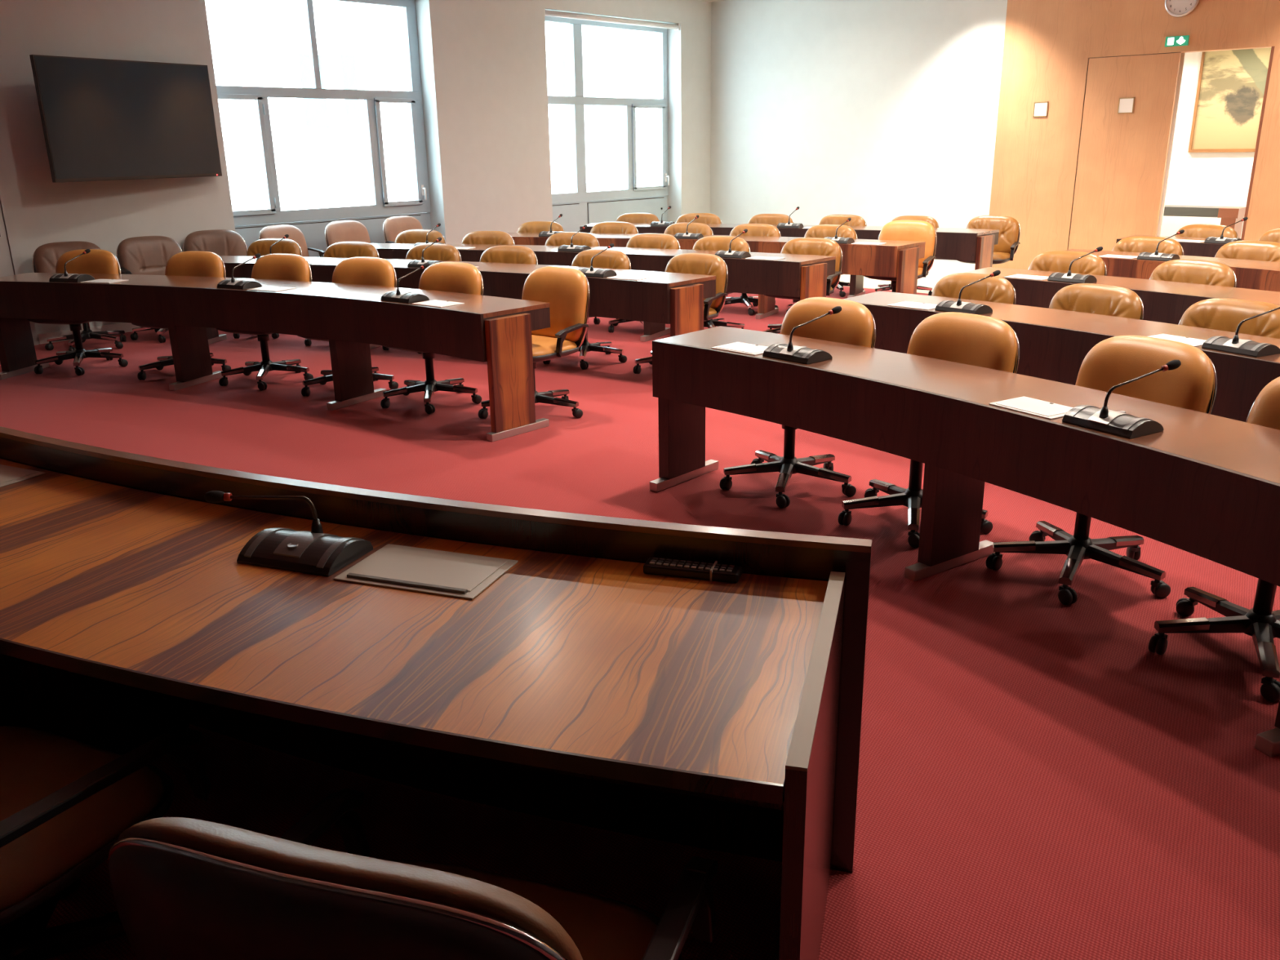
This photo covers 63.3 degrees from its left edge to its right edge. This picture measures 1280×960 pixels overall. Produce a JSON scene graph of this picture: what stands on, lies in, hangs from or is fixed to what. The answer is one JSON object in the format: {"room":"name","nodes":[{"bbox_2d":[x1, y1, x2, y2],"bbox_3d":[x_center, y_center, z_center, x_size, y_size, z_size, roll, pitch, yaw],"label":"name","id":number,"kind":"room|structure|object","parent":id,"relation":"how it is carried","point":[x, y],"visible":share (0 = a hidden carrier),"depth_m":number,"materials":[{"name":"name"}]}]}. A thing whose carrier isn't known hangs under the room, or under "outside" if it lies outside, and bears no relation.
{"room":"assembly chamber","nodes":[
{"label":"assembly chamber","id":0,"kind":"room"},
{"bbox_2d":[0,0,711,344],"bbox_3d":[-3.924,-3.518,10.543,0.360,3.560,14.550,15,24,40],"label":"wall","id":1,"kind":"structure","parent":0,"point":[483,64],"depth_m":11.94,"materials":[{"name":"white paint"}]},
{"bbox_2d":[0,148,38,345],"bbox_3d":[-5.712,-2.087,8.532,0.094,2.130,1.060,15,24,40],"label":"door","id":2,"kind":"structure","parent":1,"relation":"in","point":[11,260],"depth_m":8.91,"materials":[{"name":"white paint"}]},
{"bbox_2d":[37,322,138,344],"bbox_3d":[-2.137,-2.414,12.679,0.012,0.090,9.680,15,24,40],"label":"baseboard","id":3,"kind":"structure","parent":1,"relation":"attached to","point":[126,326],"depth_m":9.60,"materials":[{"name":"white paint"}]},
{"bbox_2d":[29,54,222,182],"bbox_3d":[-4.610,-3.220,9.315,0.292,1.000,1.650,10,21,30],"label":"television","id":4,"kind":"object","parent":1,"relation":"attached to","point":[102,119],"visible":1,"depth_m":9.15,"materials":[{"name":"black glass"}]},
{"bbox_2d":[216,0,431,257],"bbox_3d":[-3.389,-3.588,11.269,0.206,3.230,2.632,15,24,40],"label":"window","id":5,"kind":"structure","parent":1,"relation":"in","point":[313,223],"depth_m":11.51,"materials":[{"name":"grey paint"}]},
{"bbox_2d":[544,16,669,231],"bbox_3d":[-0.468,-4.636,14.366,0.206,3.230,2.642,15,24,40],"label":"window","id":6,"kind":"structure","parent":1,"relation":"in","point":[580,207],"depth_m":14.48,"materials":[{"name":"grey paint"}]},
{"bbox_2d":[544,8,679,31],"bbox_3d":[-0.344,-6.092,13.757,0.080,0.090,2.624,15,24,40],"label":"roller blind","id":7,"kind":"object","parent":6,"relation":"attached to","point":[676,27],"visible":1,"depth_m":13.68,"materials":[{"name":"white fabric"}]},
{"bbox_2d":[0,286,1279,959],"bbox_3d":[0.043,-0.289,6.317,13.000,0.100,12.320,15,24,40],"label":"floor","id":8,"kind":"structure","parent":0,"point":[1037,781],"depth_m":3.10,"materials":[{"name":"red carpet"}]},
{"bbox_2d":[26,248,128,375],"bbox_3d":[-4.409,-1.322,8.118,0.659,0.890,0.639,2,18,10],"label":"swivel chair","id":9,"kind":"object","parent":8,"relation":"on","point":[96,261],"visible":0.48,"depth_m":8.16,"materials":[{"name":"orange leather"}]},
{"bbox_2d":[31,240,126,351],"bbox_3d":[-4.841,-1.587,8.964,0.650,0.885,0.644,-13,22,-34],"label":"swivel chair","id":10,"kind":"object","parent":8,"relation":"on","point":[45,257],"visible":0.28,"depth_m":8.96,"materials":[{"name":"leather"}]},
{"bbox_2d":[0,725,210,959],"bbox_3d":[-1.264,0.624,1.933,0.674,0.900,0.650,7,20,24],"label":"swivel chair","id":11,"kind":"object","parent":8,"relation":"on","point":[64,802],"visible":0.8,"depth_m":1.95,"materials":[{"name":"beige leather"}]},
{"bbox_2d":[115,235,182,342],"bbox_3d":[-4.335,-1.744,9.425,0.650,0.885,0.644,-16,24,-39],"label":"swivel chair","id":12,"kind":"object","parent":8,"relation":"on","point":[145,255],"visible":0.37,"depth_m":9.43,"materials":[{"name":"leather"}]},
{"bbox_2d":[131,251,231,380],"bbox_3d":[-3.489,-1.245,7.833,0.645,0.890,0.658,6,19,20],"label":"swivel chair","id":13,"kind":"object","parent":8,"relation":"on","point":[197,264],"visible":0.31,"depth_m":7.88,"materials":[{"name":"orange leather"}]},
{"bbox_2d":[182,229,247,256],"bbox_3d":[-4.043,-1.943,10.025,0.650,0.885,0.644,-10,20,-26],"label":"swivel chair","id":14,"kind":"object","parent":8,"relation":"on","point":[219,242],"visible":0.3,"depth_m":10.10,"materials":[{"name":"leather"}]},
{"bbox_2d":[215,253,313,390],"bbox_3d":[-2.733,-1.165,7.549,0.651,0.890,0.642,8,20,25],"label":"swivel chair","id":15,"kind":"object","parent":8,"relation":"on","point":[290,267],"visible":0.48,"depth_m":7.57,"materials":[{"name":"orange leather"}]},
{"bbox_2d":[233,238,302,338],"bbox_3d":[-3.459,-1.762,9.518,0.644,0.835,0.650,4,18,13],"label":"swivel chair","id":16,"kind":"object","parent":8,"relation":"on","point":[262,246],"visible":0.25,"depth_m":9.59,"materials":[{"name":"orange leather"}]},
{"bbox_2d":[0,272,550,441],"bbox_3d":[-2.703,-0.960,7.174,4.763,0.730,0.853,8,20,25],"label":"curved desk","id":17,"kind":"object","parent":8,"relation":"on","point":[495,331],"visible":0.91,"depth_m":6.84,"materials":[{"name":"wood"}]},
{"bbox_2d":[48,248,94,282],"bbox_3d":[-4.150,-1.579,7.628,0.250,0.211,0.276,4,19,14],"label":"desk microphone","id":18,"kind":"object","parent":17,"relation":"on","point":[65,277],"visible":1,"depth_m":7.55,"materials":[{"name":"black plastic"}]},
{"bbox_2d":[217,253,262,289],"bbox_3d":[-2.713,-1.433,7.110,0.250,0.211,0.276,8,20,27],"label":"desk microphone","id":19,"kind":"object","parent":17,"relation":"on","point":[232,283],"visible":1,"depth_m":7.04,"materials":[{"name":"black plastic"}]},
{"bbox_2d":[380,262,429,303],"bbox_3d":[-1.412,-1.217,6.377,0.250,0.211,0.276,12,22,34],"label":"desk microphone","id":20,"kind":"object","parent":17,"relation":"on","point":[393,296],"visible":1,"depth_m":6.31,"materials":[{"name":"black plastic"}]},
{"bbox_2d":[258,224,324,257],"bbox_3d":[-3.479,-2.143,10.616,0.644,0.885,0.650,10,21,30],"label":"swivel chair","id":21,"kind":"object","parent":8,"relation":"on","point":[295,234],"visible":0.2,"depth_m":10.68,"materials":[{"name":"brown leather"}]},
{"bbox_2d":[304,241,379,345],"bbox_3d":[-2.619,-1.632,9.076,0.679,0.835,0.650,5,19,18],"label":"swivel chair","id":22,"kind":"object","parent":8,"relation":"on","point":[342,249],"visible":0.21,"depth_m":9.13,"materials":[{"name":"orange leather"}]},
{"bbox_2d":[297,257,398,395],"bbox_3d":[-2.053,-1.069,7.220,0.645,0.890,0.658,8,20,25],"label":"swivel chair","id":23,"kind":"object","parent":8,"relation":"on","point":[369,271],"visible":0.33,"depth_m":7.25,"materials":[{"name":"orange leather"}]},
{"bbox_2d":[324,220,376,247],"bbox_3d":[-2.967,-2.311,11.110,0.644,0.885,0.650,12,22,34],"label":"swivel chair","id":24,"kind":"object","parent":8,"relation":"on","point":[335,232],"visible":0.16,"depth_m":11.10,"materials":[{"name":"brown leather"}]},
{"bbox_2d":[382,215,422,243],"bbox_3d":[-2.498,-2.507,11.692,0.644,0.885,0.650,12,22,34],"label":"swivel chair","id":25,"kind":"object","parent":8,"relation":"on","point":[393,226],"visible":0.16,"depth_m":11.62,"materials":[{"name":"brown leather"}]},
{"bbox_2d":[107,788,717,959],"bbox_3d":[-0.281,0.748,1.504,0.674,0.900,0.650,5,19,17],"label":"swivel chair","id":26,"kind":"object","parent":8,"relation":"on","point":[184,888],"visible":1,"depth_m":1.12,"materials":[{"name":"beige leather"}]},
{"bbox_2d":[394,229,446,244],"bbox_3d":[-2.257,-2.035,10.305,0.665,0.835,0.635,4,19,15],"label":"swivel chair","id":27,"kind":"object","parent":8,"relation":"on","point":[413,236],"visible":0.13,"depth_m":10.38,"materials":[{"name":"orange leather"}]},
{"bbox_2d":[382,243,461,353],"bbox_3d":[-1.849,-1.547,8.776,0.677,0.835,0.648,7,20,24],"label":"swivel chair","id":28,"kind":"object","parent":8,"relation":"on","point":[436,251],"visible":0.12,"depth_m":8.82,"materials":[{"name":"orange leather"}]},
{"bbox_2d":[380,262,483,413],"bbox_3d":[-1.392,-0.952,6.826,0.645,0.890,0.658,11,21,33],"label":"swivel chair","id":29,"kind":"object","parent":8,"relation":"on","point":[449,277],"visible":0.48,"depth_m":6.84,"materials":[{"name":"orange leather"}]},
{"bbox_2d":[0,426,871,959],"bbox_3d":[-2.297,0.220,3.371,6.281,0.815,1.298,11,21,32],"label":"desk","id":30,"kind":"object","parent":8,"relation":"on","point":[582,686],"visible":0.98,"depth_m":2.14,"materials":[{"name":"brown wood"}]},
{"bbox_2d":[0,464,45,487],"bbox_3d":[-1.933,-0.013,3.009,0.340,0.010,0.215,8,20,25],"label":"paper sheets","id":31,"kind":"object","parent":30,"relation":"on","point":[9,475],"visible":1,"depth_m":3.01,"materials":[{"name":"beige paper"}]},
{"bbox_2d":[204,490,373,576],"bbox_3d":[-0.821,0.101,2.384,0.363,0.145,0.170,6,19,20],"label":"desk microphone","id":32,"kind":"object","parent":30,"relation":"on","point":[314,552],"visible":1,"depth_m":2.35,"materials":[{"name":"black plastic"}]},
{"bbox_2d":[333,543,518,599],"bbox_3d":[-0.469,0.196,2.292,0.340,0.010,0.215,6,19,19],"label":"paper sheets","id":33,"kind":"object","parent":30,"relation":"on","point":[445,573],"visible":1,"depth_m":2.28,"materials":[{"name":"beige paper"}]},
{"bbox_2d":[382,738,784,810],"bbox_3d":[-2.204,0.172,3.505,5.957,0.020,0.827,11,21,32],"label":"desk edge","id":34,"kind":"object","parent":30,"relation":"attached to","point":[762,804],"depth_m":2.06,"materials":[{"name":"brown wood"}]},
{"bbox_2d":[643,557,742,582],"bbox_3d":[0.114,0.193,2.247,0.210,0.026,0.054,4,19,16],"label":"remote control","id":35,"kind":"object","parent":30,"relation":"on","point":[714,571],"visible":1,"depth_m":2.23,"materials":[{"name":"black plastic"}]},
{"bbox_2d":[206,255,715,349],"bbox_3d":[-1.684,-1.331,8.272,4.824,0.730,0.814,7,20,24],"label":"curved desk","id":36,"kind":"object","parent":8,"relation":"on","point":[675,299],"visible":0.27,"depth_m":7.29,"materials":[{"name":"wood"}]},
{"bbox_2d":[577,243,617,277],"bbox_3d":[-0.288,-1.577,7.435,0.250,0.211,0.276,11,21,32],"label":"desk microphone","id":37,"kind":"object","parent":36,"relation":"on","point":[597,273],"visible":0.91,"depth_m":7.36,"materials":[{"name":"black plastic"}]},
{"bbox_2d":[461,231,515,244],"bbox_3d":[-1.540,-1.954,10.019,0.656,0.835,0.626,3,18,13],"label":"swivel chair","id":38,"kind":"object","parent":8,"relation":"on","point":[495,237],"visible":0.14,"depth_m":10.08,"materials":[{"name":"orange leather"}]},
{"bbox_2d":[479,245,537,264],"bbox_3d":[-1.192,-1.469,8.505,0.649,0.835,0.638,8,20,26],"label":"swivel chair","id":39,"kind":"object","parent":8,"relation":"on","point":[496,254],"visible":0.22,"depth_m":8.55,"materials":[{"name":"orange leather"}]},
{"bbox_2d":[478,266,589,418],"bbox_3d":[-0.672,-0.850,6.475,0.650,0.890,0.645,14,23,38],"label":"swivel chair","id":40,"kind":"object","parent":8,"relation":"on","point":[566,290],"visible":0.62,"depth_m":6.44,"materials":[{"name":"orange leather"}]},
{"bbox_2d":[516,221,564,232],"bbox_3d":[-1.136,-2.339,11.191,0.675,0.835,0.645,4,19,15],"label":"swivel chair","id":41,"kind":"object","parent":8,"relation":"on","point":[532,226],"visible":0.17,"depth_m":11.27,"materials":[{"name":"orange leather"}]},
{"bbox_2d":[545,231,599,324],"bbox_3d":[-0.731,-1.869,9.717,0.645,0.835,0.647,6,19,19],"label":"swivel chair","id":42,"kind":"object","parent":8,"relation":"on","point":[580,238],"visible":0.18,"depth_m":9.79,"materials":[{"name":"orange leather"}]},
{"bbox_2d":[542,248,631,368],"bbox_3d":[-0.421,-1.345,8.082,0.663,0.835,0.633,11,21,32],"label":"swivel chair","id":43,"kind":"object","parent":8,"relation":"on","point":[608,259],"visible":0.3,"depth_m":8.09,"materials":[{"name":"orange leather"}]},
{"bbox_2d":[369,243,835,342],"bbox_3d":[-0.600,-1.685,9.311,4.703,0.730,0.788,7,19,23],"label":"curved desk","id":44,"kind":"object","parent":8,"relation":"on","point":[803,277],"visible":0.39,"depth_m":8.41,"materials":[{"name":"wood"}]},
{"bbox_2d":[590,222,638,233],"bbox_3d":[-0.351,-2.278,10.962,0.665,0.835,0.635,6,19,20],"label":"swivel chair","id":45,"kind":"object","parent":8,"relation":"on","point":[603,227],"visible":0.13,"depth_m":11.02,"materials":[{"name":"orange leather"}]},
{"bbox_2d":[615,213,659,222],"bbox_3d":[-0.082,-2.722,12.322,0.667,0.835,0.637,4,19,15],"label":"swivel chair","id":46,"kind":"object","parent":8,"relation":"on","point":[628,217],"visible":0.13,"depth_m":12.39,"materials":[{"name":"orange leather"}]},
{"bbox_2d":[608,233,679,332],"bbox_3d":[-0.005,-1.794,9.448,0.645,0.835,0.651,9,20,28],"label":"swivel chair","id":47,"kind":"object","parent":8,"relation":"on","point":[660,241],"visible":0.21,"depth_m":9.47,"materials":[{"name":"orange leather"}]},
{"bbox_2d":[633,253,728,373],"bbox_3d":[0.280,-1.227,7.684,0.650,0.835,0.638,13,23,37],"label":"swivel chair","id":48,"kind":"object","parent":8,"relation":"on","point":[686,263],"visible":0.37,"depth_m":7.65,"materials":[{"name":"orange leather"}]},
{"bbox_2d":[664,222,713,235],"bbox_3d":[0.412,-2.203,10.692,0.678,0.835,0.648,8,20,25],"label":"swivel chair","id":49,"kind":"object","parent":8,"relation":"on","point":[693,228],"visible":0.12,"depth_m":10.74,"materials":[{"name":"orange leather"}]},
{"bbox_2d":[675,213,722,223],"bbox_3d":[0.633,-2.667,12.117,0.650,0.835,0.633,4,18,14],"label":"swivel chair","id":50,"kind":"object","parent":8,"relation":"on","point":[704,218],"visible":0.09,"depth_m":12.19,"materials":[{"name":"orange leather"}]},
{"bbox_2d":[506,232,925,319],"bbox_3d":[0.442,-2.045,10.375,4.653,0.730,0.782,7,19,22],"label":"curved desk","id":51,"kind":"object","parent":8,"relation":"on","point":[899,260],"visible":0.42,"depth_m":9.42,"materials":[{"name":"wood"}]},
{"bbox_2d":[692,235,750,328],"bbox_3d":[0.600,-1.685,9.084,0.648,0.835,0.644,9,20,28],"label":"swivel chair","id":52,"kind":"object","parent":8,"relation":"on","point":[709,242],"visible":0.21,"depth_m":9.12,"materials":[{"name":"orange leather"}]},
{"bbox_2d":[724,223,781,315],"bbox_3d":[1.061,-2.123,10.414,0.676,0.835,0.646,9,20,27],"label":"swivel chair","id":53,"kind":"object","parent":8,"relation":"on","point":[753,229],"visible":0.29,"depth_m":10.44,"materials":[{"name":"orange leather"}]},
{"bbox_2d":[747,213,793,224],"bbox_3d":[1.395,-2.586,11.829,0.646,0.835,0.646,7,20,24],"label":"swivel chair","id":54,"kind":"object","parent":8,"relation":"on","point":[769,219],"visible":0.19,"depth_m":11.89,"materials":[{"name":"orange leather"}]},
{"bbox_2d":[579,222,999,297],"bbox_3d":[1.498,-2.426,11.501,4.637,0.730,0.774,7,19,22],"label":"curved desk","id":55,"kind":"object","parent":8,"relation":"on","point":[977,245],"visible":0.2,"depth_m":10.54,"materials":[{"name":"wood"}]},
{"bbox_2d":[719,297,875,508],"bbox_3d":[0.752,-0.399,5.014,0.657,0.890,0.676,-16,23,-38],"label":"swivel chair","id":56,"kind":"object","parent":8,"relation":"on","point":[855,325],"visible":0.45,"depth_m":5.03,"materials":[{"name":"orange leather"}]},
{"bbox_2d":[764,237,842,333],"bbox_3d":[1.338,-1.599,8.781,0.650,0.835,0.638,10,21,31],"label":"swivel chair","id":57,"kind":"object","parent":8,"relation":"on","point":[801,246],"visible":0.3,"depth_m":8.77,"materials":[{"name":"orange leather"}]},
{"bbox_2d":[786,224,857,312],"bbox_3d":[1.762,-2.052,10.161,0.660,0.835,0.630,11,21,32],"label":"swivel chair","id":58,"kind":"object","parent":8,"relation":"on","point":[820,230],"visible":0.16,"depth_m":10.20,"materials":[{"name":"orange leather"}]},
{"bbox_2d":[817,214,866,297],"bbox_3d":[2.163,-2.498,11.520,0.679,0.835,0.650,8,20,26],"label":"swivel chair","id":59,"kind":"object","parent":8,"relation":"on","point":[856,220],"visible":0.18,"depth_m":11.55,"materials":[{"name":"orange leather"}]},
{"bbox_2d":[862,219,937,292],"bbox_3d":[2.436,-1.982,9.823,0.670,0.890,0.651,11,21,32],"label":"swivel chair","id":60,"kind":"object","parent":8,"relation":"on","point":[897,230],"visible":0.27,"depth_m":9.80,"materials":[{"name":"orange leather"}]},
{"bbox_2d":[875,215,938,295],"bbox_3d":[2.854,-2.403,11.192,0.665,0.835,0.635,10,21,31],"label":"swivel chair","id":61,"kind":"object","parent":8,"relation":"on","point":[931,220],"visible":0.14,"depth_m":11.19,"materials":[{"name":"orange leather"}]},
{"bbox_2d":[837,311,1019,547],"bbox_3d":[1.223,-0.248,4.524,0.656,0.890,0.646,-13,22,-34],"label":"swivel chair","id":62,"kind":"object","parent":8,"relation":"on","point":[969,339],"visible":0.38,"depth_m":4.53,"materials":[{"name":"orange leather"}]},
{"bbox_2d":[649,325,1279,756],"bbox_3d":[1.501,0.187,3.426,0.897,0.730,4.693,-11,20,-28],"label":"curved desk","id":63,"kind":"object","parent":8,"relation":"on","point":[1204,485],"visible":0.95,"depth_m":3.79,"materials":[{"name":"wood"}]},
{"bbox_2d":[711,342,768,355],"bbox_3d":[0.480,-0.597,4.700,0.185,0.007,0.260,-17,24,-41],"label":"paper sheets","id":64,"kind":"object","parent":63,"relation":"on","point":[737,347],"visible":0.83,"depth_m":4.69,"materials":[{"name":"white paper"}]},
{"bbox_2d":[762,306,841,364],"bbox_3d":[0.712,-0.641,4.489,0.259,0.214,0.250,-16,23,-39],"label":"desk microphone","id":65,"kind":"object","parent":63,"relation":"on","point":[800,354],"visible":1,"depth_m":4.44,"materials":[{"name":"black plastic"}]},
{"bbox_2d":[988,395,1073,419],"bbox_3d":[1.374,-0.253,3.593,0.185,0.007,0.260,-11,21,-30],"label":"paper sheets","id":66,"kind":"object","parent":63,"relation":"on","point":[1044,409],"visible":0.87,"depth_m":3.58,"materials":[{"name":"white paper"}]},
{"bbox_2d":[1062,360,1181,438],"bbox_3d":[1.560,-0.282,3.340,0.259,0.214,0.250,-11,21,-29],"label":"desk microphone","id":67,"kind":"object","parent":63,"relation":"on","point":[1119,423],"visible":1,"depth_m":3.29,"materials":[{"name":"black plastic"}]},
{"bbox_2d":[931,272,1016,304],"bbox_3d":[1.876,-0.803,6.297,0.656,0.835,0.627,16,24,42],"label":"swivel chair","id":68,"kind":"object","parent":8,"relation":"on","point":[997,289],"visible":0.2,"depth_m":6.29,"materials":[{"name":"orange leather"}]},
{"bbox_2d":[842,291,1279,422],"bbox_3d":[2.577,-0.199,4.567,0.897,0.730,4.693,-11,20,-28],"label":"curved desk","id":69,"kind":"object","parent":8,"relation":"on","point":[1054,344],"visible":0.34,"depth_m":5.14,"materials":[{"name":"wood"}]},
{"bbox_2d":[934,270,1000,315],"bbox_3d":[1.789,-1.027,5.628,0.259,0.214,0.250,-15,23,-37],"label":"desk microphone","id":70,"kind":"object","parent":69,"relation":"on","point":[958,306],"visible":0.98,"depth_m":5.58,"materials":[{"name":"black plastic"}]},
{"bbox_2d":[1147,333,1205,346],"bbox_3d":[2.450,-0.639,4.734,0.185,0.007,0.260,-11,21,-30],"label":"paper sheets","id":71,"kind":"object","parent":69,"relation":"on","point":[1192,341],"visible":0.5,"depth_m":4.73,"materials":[{"name":"white paper"}]},
{"bbox_2d":[1201,306,1279,357],"bbox_3d":[2.637,-0.668,4.479,0.259,0.214,0.250,-10,20,-26],"label":"desk microphone","id":72,"kind":"object","parent":69,"relation":"on","point":[1236,345],"visible":1,"depth_m":4.43,"materials":[{"name":"black plastic"}]},
{"bbox_2d":[1028,250,1106,275],"bbox_3d":[2.943,-1.195,7.454,0.666,0.835,0.636,16,24,42],"label":"swivel chair","id":73,"kind":"object","parent":8,"relation":"on","point":[1053,260],"visible":0.21,"depth_m":7.47,"materials":[{"name":"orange leather"}]},
{"bbox_2d":[1048,283,1143,319],"bbox_3d":[2.357,-0.640,5.769,0.639,0.835,0.650,-13,21,-32],"label":"swivel chair","id":74,"kind":"object","parent":8,"relation":"on","point":[1090,298],"visible":0.22,"depth_m":5.74,"materials":[{"name":"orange leather"}]},
{"bbox_2d":[985,335,1217,604],"bbox_3d":[1.730,-0.064,3.931,0.656,0.890,0.675,-10,20,-27],"label":"swivel chair","id":75,"kind":"object","parent":8,"relation":"on","point":[1114,361],"visible":0.44,"depth_m":3.92,"materials":[{"name":"orange leather"}]},
{"bbox_2d":[964,266,1279,324],"bbox_3d":[3.630,-0.577,5.683,0.897,0.730,4.693,-11,20,-28],"label":"curved desk","id":76,"kind":"object","parent":8,"relation":"on","point":[1163,301],"visible":0.27,"depth_m":6.35,"materials":[{"name":"wood"}]},
{"bbox_2d":[1047,246,1102,283],"bbox_3d":[2.841,-1.405,6.745,0.259,0.214,0.250,-16,23,-38],"label":"desk microphone","id":77,"kind":"object","parent":76,"relation":"on","point":[1068,277],"visible":0.98,"depth_m":6.69,"materials":[{"name":"black plastic"}]},
{"bbox_2d":[1111,235,1183,255],"bbox_3d":[4.009,-1.536,8.458,0.656,0.835,0.627,14,23,38],"label":"swivel chair","id":78,"kind":"object","parent":8,"relation":"on","point":[1140,244],"visible":0.15,"depth_m":8.47,"materials":[{"name":"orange leather"}]},
{"bbox_2d":[1065,248,1279,292],"bbox_3d":[4.709,-0.965,6.827,0.897,0.730,4.693,-11,20,-28],"label":"curved desk","id":79,"kind":"object","parent":8,"relation":"on","point":[1250,274],"visible":0.24,"depth_m":7.71,"materials":[{"name":"wood"}]},
{"bbox_2d":[1137,229,1184,261],"bbox_3d":[3.953,-1.781,7.854,0.259,0.214,0.250,-17,24,-40],"label":"desk microphone","id":80,"kind":"object","parent":79,"relation":"on","point":[1155,255],"visible":0.94,"depth_m":7.80,"materials":[{"name":"black plastic"}]},
{"bbox_2d":[1149,259,1236,287],"bbox_3d":[3.474,-0.998,6.821,0.627,0.835,0.657,-14,22,-34],"label":"swivel chair","id":81,"kind":"object","parent":8,"relation":"on","point":[1188,271],"visible":0.2,"depth_m":6.80,"materials":[{"name":"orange leather"}]},
{"bbox_2d":[1115,235,1279,257],"bbox_3d":[5.795,-1.354,7.979,0.897,0.730,4.693,-11,20,-28],"label":"curved desk","id":82,"kind":"object","parent":8,"relation":"on","point":[1193,249],"visible":0.08,"depth_m":9.04,"materials":[{"name":"wood"}]},
{"bbox_2d":[1173,223,1238,238],"bbox_3d":[5.060,-1.904,9.544,0.656,0.835,0.629,14,23,39],"label":"swivel chair","id":83,"kind":"object","parent":8,"relation":"on","point":[1200,230],"visible":0.12,"depth_m":9.54,"materials":[{"name":"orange leather"}]},
{"bbox_2d":[1148,376,1279,702],"bbox_3d":[2.031,0.139,3.288,0.646,0.890,0.650,-11,20,-28],"label":"swivel chair","id":84,"kind":"object","parent":8,"relation":"on","point":[1259,622],"visible":0.52,"depth_m":3.38,"materials":[{"name":"orange leather"}]},
{"bbox_2d":[1177,297,1279,338],"bbox_3d":[2.787,-0.449,5.157,0.650,0.835,0.645,-13,22,-34],"label":"swivel chair","id":85,"kind":"object","parent":8,"relation":"on","point":[1225,314],"visible":0.2,"depth_m":5.16,"materials":[{"name":"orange leather"}]},
{"bbox_2d":[1214,240,1279,262],"bbox_3d":[4.580,-1.393,7.986,0.645,0.835,0.675,-15,23,-37],"label":"swivel chair","id":86,"kind":"object","parent":8,"relation":"on","point":[1262,251],"visible":0.16,"depth_m":8.01,"materials":[{"name":"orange leather"}]},
{"bbox_2d":[710,0,1007,263],"bbox_3d":[2.636,-4.842,14.314,4.820,3.560,0.150,15,24,40],"label":"wall","id":87,"kind":"structure","parent":0,"point":[879,112],"depth_m":13.93,"materials":[{"name":"white paint"}]},
{"bbox_2d":[931,261,975,271],"bbox_3d":[2.738,-3.138,14.680,4.450,0.090,0.012,15,24,40],"label":"baseboard","id":88,"kind":"structure","parent":87,"relation":"attached to","point":[936,264],"depth_m":13.52,"materials":[{"name":"white paint"}]},
{"bbox_2d":[839,267,968,293],"bbox_3d":[5.973,-2.417,12.603,13.000,0.100,5.480,15,24,40],"label":"floor strip","id":89,"kind":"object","parent":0,"point":[935,275],"depth_m":12.62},
{"bbox_2d":[957,215,1020,264],"bbox_3d":[3.648,-2.355,11.005,0.649,0.835,0.642,10,21,30],"label":"swivel chair","id":90,"kind":"object","parent":89,"relation":"on","point":[1009,228],"visible":0.43,"depth_m":10.99,"materials":[{"name":"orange leather"}]},
{"bbox_2d":[1163,204,1245,238],"bbox_3d":[6.793,-3.068,13.153,1.410,0.775,0.400,15,24,40],"label":"console table","id":91,"kind":"object","parent":89,"relation":"on","point":[1228,215],"visible":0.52,"depth_m":12.68,"materials":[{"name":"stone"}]},
{"bbox_2d":[989,0,1279,269],"bbox_3d":[7.461,-3.579,10.177,8.140,3.560,0.170,15,24,40],"label":"panelling","id":92,"kind":"object","parent":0,"point":[1048,46],"visible":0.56,"depth_m":12.07,"materials":[{"name":"brown wood"}]},
{"bbox_2d":[1067,52,1181,250],"bbox_3d":[5.514,-3.551,11.939,0.972,2.479,0.048,15,24,40],"label":"door","id":93,"kind":"structure","parent":92,"relation":"attached to","point":[1122,162],"depth_m":11.84,"materials":[{"name":"brown wood"}]},
{"bbox_2d":[1164,0,1199,17],"bbox_3d":[5.784,-5.129,11.084,0.344,0.344,0.042,15,24,40],"label":"wall clock","id":94,"kind":"object","parent":92,"relation":"attached to","point":[1176,8],"visible":1,"depth_m":11.11,"materials":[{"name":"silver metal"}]},
{"bbox_2d":[1160,52,1254,236],"bbox_3d":[7.926,-4.068,12.737,7.000,2.900,0.100,15,24,40],"label":"wall","id":95,"kind":"structure","parent":0,"point":[1194,179],"depth_m":13.33,"materials":[{"name":"paint"}]},
{"bbox_2d":[1187,47,1271,152],"bbox_3d":[7.364,-4.762,12.928,0.810,1.300,0.044,15,24,40],"label":"painting","id":96,"kind":"object","parent":95,"relation":"attached to","point":[1231,84],"visible":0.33,"depth_m":12.96,"materials":[{"name":"fabric"}]},
{"bbox_2d":[1156,47,1268,235],"bbox_3d":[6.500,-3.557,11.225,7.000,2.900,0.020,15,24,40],"label":"door frame","id":97,"kind":"structure","parent":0,"point":[1183,55],"depth_m":11.64,"materials":[{"name":"paint"}]},
{"bbox_2d":[1240,45,1275,239],"bbox_3d":[6.587,-3.300,11.113,0.033,2.478,0.185,15,24,40],"label":"trim","id":98,"kind":"structure","parent":97,"relation":"attached to","point":[1272,47],"depth_m":10.95,"materials":[{"name":"brown wood"}]},
{"label":"outside","id":99,"kind":"structure","parent":0,"visible":0},
{"bbox_3d":[-12.105,-2.815,24.620,29.470,0.200,80.000,15,24,40],"label":"ground","id":100,"kind":"structure","parent":99,"visible":0},
{"bbox_2d":[204,0,659,211],"bbox_3d":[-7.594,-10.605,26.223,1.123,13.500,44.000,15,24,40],"label":"window panes","id":101,"kind":"structure","parent":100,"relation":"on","point":[320,145],"depth_m":26.19,"materials":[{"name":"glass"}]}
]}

